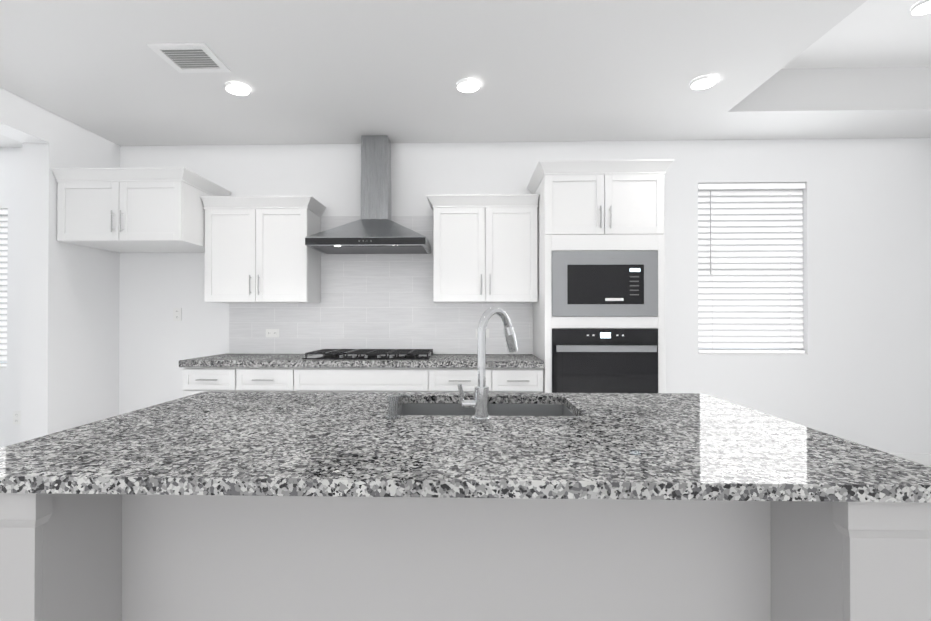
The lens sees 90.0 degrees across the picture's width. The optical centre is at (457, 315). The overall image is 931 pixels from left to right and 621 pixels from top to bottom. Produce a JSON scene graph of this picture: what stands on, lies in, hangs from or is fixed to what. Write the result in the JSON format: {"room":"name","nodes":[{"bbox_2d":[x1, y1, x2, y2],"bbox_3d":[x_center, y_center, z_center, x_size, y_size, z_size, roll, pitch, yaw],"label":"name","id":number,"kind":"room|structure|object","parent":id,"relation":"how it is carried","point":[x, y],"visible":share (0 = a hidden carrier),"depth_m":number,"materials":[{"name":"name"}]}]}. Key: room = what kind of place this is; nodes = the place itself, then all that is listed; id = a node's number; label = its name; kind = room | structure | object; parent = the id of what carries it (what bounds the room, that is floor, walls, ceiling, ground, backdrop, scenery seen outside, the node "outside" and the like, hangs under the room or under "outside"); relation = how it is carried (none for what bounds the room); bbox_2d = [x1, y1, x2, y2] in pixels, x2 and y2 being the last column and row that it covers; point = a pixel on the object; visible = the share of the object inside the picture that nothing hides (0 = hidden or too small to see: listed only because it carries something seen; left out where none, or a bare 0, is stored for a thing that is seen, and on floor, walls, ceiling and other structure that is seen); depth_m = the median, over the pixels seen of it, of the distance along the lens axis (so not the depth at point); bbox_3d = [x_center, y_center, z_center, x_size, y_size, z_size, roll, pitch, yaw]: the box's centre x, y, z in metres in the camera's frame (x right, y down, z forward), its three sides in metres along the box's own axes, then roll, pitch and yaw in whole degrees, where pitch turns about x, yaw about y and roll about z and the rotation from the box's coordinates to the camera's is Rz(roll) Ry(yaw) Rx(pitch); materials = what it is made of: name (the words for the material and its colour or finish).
{"room":"kitchen","nodes":[
{"label":"kitchen","id":0,"kind":"room"},
{"bbox_2d":[0,87,119,441],"bbox_3d":[-3.160,-0.138,0.397,0.200,2.740,7.380,0,0,2],"label":"wall","id":1,"kind":"structure","parent":0,"point":[70,338],"depth_m":3.48,"materials":[{"name":"white paint"}]},
{"bbox_2d":[0,138,930,452],"bbox_3d":[-0.181,-0.321,4.085,11.800,3.150,0.150,0,0,2],"label":"wall","id":2,"kind":"structure","parent":0,"point":[860,372],"depth_m":3.95,"materials":[{"name":"white paint"}]},
{"bbox_2d":[0,209,7,368],"bbox_3d":[-4.424,-0.235,4.191,0.908,1.418,0.133,0,0,2],"label":"window","id":3,"kind":"structure","parent":2,"relation":"in","point":[3,276],"depth_m":4.15,"materials":[{"name":"white plastic"}]},
{"bbox_2d":[13,411,20,424],"bbox_3d":[-3.872,0.904,4.095,0.072,0.115,0.008,0,0,2],"label":"electrical outlet","id":4,"kind":"object","parent":2,"relation":"attached to","point":[16,417],"visible":0.96,"depth_m":4.09,"materials":[{"name":"white plastic"}]},
{"bbox_2d":[51,167,231,252],"bbox_3d":[-2.473,-0.811,3.732,0.997,0.527,0.675,0,0,2],"label":"upper cabinet","id":5,"kind":"object","parent":2,"relation":"attached to","point":[143,210],"visible":1,"depth_m":3.45,"materials":[{"name":"white wood"}]},
{"bbox_2d":[173,308,181,320],"bbox_3d":[-2.442,-0.006,4.062,0.072,0.115,0.008,0,0,2],"label":"electrical outlet","id":6,"kind":"object","parent":2,"relation":"attached to","point":[177,314],"visible":1,"depth_m":4.06,"materials":[{"name":"white plastic"}]},
{"bbox_2d":[200,196,325,302],"bbox_3d":[-1.576,-0.519,3.843,0.883,0.831,0.387,0,0,2],"label":"upper cabinet","id":7,"kind":"object","parent":2,"relation":"attached to","point":[257,250],"visible":1,"depth_m":3.70,"materials":[{"name":"white wood"}]},
{"bbox_2d":[305,135,430,253],"bbox_3d":[-0.690,-1.006,3.769,0.920,0.960,0.492,0,0,2],"label":"range hood","id":8,"kind":"object","parent":2,"relation":"attached to","point":[374,229],"visible":1,"depth_m":3.79,"materials":[{"name":"silver metal"}]},
{"bbox_2d":[229,216,532,353],"bbox_3d":[-0.669,-0.262,4.018,2.628,1.188,0.006,0,0,2],"label":"backsplash","id":9,"kind":"structure","parent":2,"relation":"attached to","point":[376,301],"depth_m":4.01,"materials":[{"name":"tile"}]},
{"bbox_2d":[266,329,278,336],"bbox_3d":[-1.600,0.156,4.031,0.115,0.072,0.008,0,0,2],"label":"electrical outlet","id":10,"kind":"object","parent":9,"relation":"attached to","point":[272,332],"visible":1,"depth_m":4.03,"materials":[{"name":"white plastic"}]},
{"bbox_2d":[476,329,488,337],"bbox_3d":[0.217,0.156,3.982,0.115,0.072,0.008,0,0,2],"label":"electrical outlet","id":11,"kind":"object","parent":9,"relation":"attached to","point":[487,333],"visible":0.33,"depth_m":3.98,"materials":[{"name":"white plastic"}]},
{"bbox_2d":[426,194,538,302],"bbox_3d":[0.204,-0.519,3.795,0.875,0.831,0.387,0,0,2],"label":"upper cabinet","id":12,"kind":"object","parent":2,"relation":"attached to","point":[485,248],"visible":1,"depth_m":3.65,"materials":[{"name":"white wood"}]},
{"bbox_2d":[698,182,807,354],"bbox_3d":[2.503,-0.394,4.007,0.908,1.463,0.133,0,0,2],"label":"window blind","id":13,"kind":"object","parent":2,"relation":"in","point":[750,270],"depth_m":3.98,"materials":[{"name":"white plastic"}]},
{"bbox_2d":[889,453,930,465],"bbox_3d":[3.501,1.203,3.893,3.970,0.100,0.017,0,0,2],"label":"baseboard","id":14,"kind":"structure","parent":2,"relation":"attached to","point":[923,458],"depth_m":3.88,"materials":[{"name":"white wood"}]},
{"bbox_2d":[0,0,930,146],"bbox_3d":[-0.281,-1.713,0.329,11.700,0.410,7.680,0,0,2],"label":"ceiling","id":15,"kind":"structure","parent":0,"point":[330,71],"depth_m":2.91,"materials":[{"name":"white paint"}]},
{"bbox_2d":[147,43,230,72],"bbox_3d":[-1.543,-1.488,2.703,0.320,0.010,0.290,0,0,2],"label":"ceiling vent","id":16,"kind":"object","parent":15,"relation":"in","point":[191,57],"visible":0.96,"depth_m":2.69,"materials":[{"name":"white metal"}]},
{"bbox_2d":[225,82,249,95],"bbox_3d":[-1.439,-1.481,3.050,0.152,0.021,0.152,0,0,2],"label":"recessed light","id":17,"kind":"object","parent":15,"relation":"in","point":[238,88],"visible":0.96,"depth_m":3.02,"materials":[{"name":"white plastic"}]},
{"bbox_2d":[456,78,479,92],"bbox_3d":[0.070,-1.481,3.010,0.152,0.021,0.152,0,0,2],"label":"recessed light","id":18,"kind":"object","parent":15,"relation":"in","point":[467,85],"visible":1,"depth_m":2.98,"materials":[{"name":"white"}]},
{"bbox_2d":[690,75,716,89],"bbox_3d":[1.570,-1.481,2.969,0.152,0.021,0.152,0,0,2],"label":"recessed light","id":19,"kind":"object","parent":15,"relation":"in","point":[703,82],"visible":1,"depth_m":2.95,"materials":[{"name":"white plastic"}]},
{"bbox_2d":[910,0,930,14],"bbox_3d":[2.733,-1.793,2.700,0.152,0.021,0.152,0,0,2],"label":"recessed light","id":20,"kind":"object","parent":15,"relation":"in","point":[922,7],"visible":0.98,"depth_m":2.71,"materials":[{"name":"white plastic"}]},
{"bbox_3d":[-0.281,1.292,0.311,11.800,0.120,7.780,0,0,2],"label":"floor","id":21,"kind":"structure","parent":0,"visible":0},
{"bbox_2d":[179,366,242,396],"bbox_3d":[-1.791,0.818,3.730,0.460,0.868,0.608,0,0,2],"label":"base cabinet","id":22,"kind":"object","parent":21,"relation":"on","point":[196,379],"depth_m":3.43,"materials":[{"name":"white wood"}]},
{"bbox_2d":[243,366,302,391],"bbox_3d":[-1.406,0.818,3.720,0.550,0.868,0.608,0,0,2],"label":"base cabinet","id":23,"kind":"object","parent":21,"relation":"on","point":[255,378],"depth_m":3.42,"materials":[{"name":"white wood"}]},
{"bbox_2d":[303,370,438,391],"bbox_3d":[-0.696,0.818,3.701,1.110,0.868,0.608,0,0,2],"label":"base cabinet","id":24,"kind":"object","parent":21,"relation":"on","point":[313,380],"depth_m":3.40,"materials":[{"name":"white wood"}]},
{"bbox_2d":[179,354,544,369],"bbox_3d":[-0.695,0.357,3.688,2.658,0.050,0.658,0,0,2],"label":"countertop","id":25,"kind":"structure","parent":24,"relation":"on","point":[272,361],"depth_m":3.39,"materials":[{"name":"grey stone"}]},
{"bbox_2d":[302,349,433,359],"bbox_3d":[-0.676,0.308,3.709,0.950,0.046,0.500,0,0,2],"label":"cooktop","id":26,"kind":"object","parent":25,"relation":"in","point":[398,354],"visible":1,"depth_m":3.59,"materials":[{"name":"black metal"}]},
{"bbox_2d":[0,495,930,620],"bbox_3d":[-0.034,0.795,1.417,1.975,0.887,1.033,0,0,2],"label":"kitchen island","id":27,"kind":"object","parent":21,"relation":"on","point":[268,506],"depth_m":1.14,"materials":[{"name":"grey paint"}]},
{"bbox_2d":[0,391,930,506],"bbox_3d":[-0.042,0.335,1.414,2.080,0.032,1.056,0,0,2],"label":"island countertop","id":28,"kind":"structure","parent":27,"relation":"on","point":[616,447],"depth_m":1.06,"materials":[{"name":"grey stone"}]},
{"bbox_2d":[386,393,410,418],"bbox_3d":[-0.184,0.283,1.461,0.071,0.069,0.085,0,0,2],"label":"soap dispenser","id":29,"kind":"object","parent":28,"relation":"on","point":[392,406],"visible":1,"depth_m":1.43,"materials":[{"name":"silver metal"}]},
{"bbox_2d":[398,403,574,415],"bbox_3d":[0.095,0.456,1.667,0.700,0.204,0.440,0,0,2],"label":"sink","id":30,"kind":"object","parent":28,"relation":"in","point":[494,409],"depth_m":1.86,"materials":[{"name":"silver metal"}]},
{"bbox_2d":[458,307,517,421],"bbox_3d":[0.101,0.146,1.470,0.195,0.344,0.173,0,0,2],"label":"faucet","id":31,"kind":"object","parent":28,"relation":"on","point":[479,403],"visible":1,"depth_m":1.41,"materials":[{"name":"silver metal"}]},
{"bbox_2d":[439,370,502,392],"bbox_3d":[0.029,0.818,3.681,0.580,0.868,0.608,0,0,2],"label":"base cabinet","id":32,"kind":"object","parent":21,"relation":"on","point":[449,380],"depth_m":3.38,"materials":[{"name":"white wood"}]},
{"bbox_2d":[503,370,542,392],"bbox_3d":[0.417,0.818,3.671,0.436,0.868,0.608,0,0,2],"label":"base cabinet","id":33,"kind":"object","parent":21,"relation":"on","point":[514,373],"depth_m":3.37,"materials":[{"name":"white wood"}]},
{"bbox_2d":[527,159,674,392],"bbox_3d":[1.069,0.075,3.632,0.956,2.353,0.675,0,0,2],"label":"tall cabinet","id":34,"kind":"object","parent":21,"relation":"on","point":[601,205],"visible":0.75,"depth_m":3.35,"materials":[{"name":"white wood"}]},
{"bbox_2d":[552,251,657,315],"bbox_3d":[1.067,-0.226,3.589,0.752,0.469,0.514,0,0,2],"label":"microwave","id":35,"kind":"object","parent":34,"relation":"in","point":[604,283],"visible":0.88,"depth_m":3.33,"materials":[{"name":"silver metal"}]},
{"bbox_2d":[552,328,657,392],"bbox_3d":[1.067,0.399,3.584,0.752,0.599,0.616,0,0,2],"label":"built-in oven","id":36,"kind":"object","parent":34,"relation":"in","point":[604,360],"visible":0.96,"depth_m":3.33,"materials":[{"name":"black glass"}]}
]}

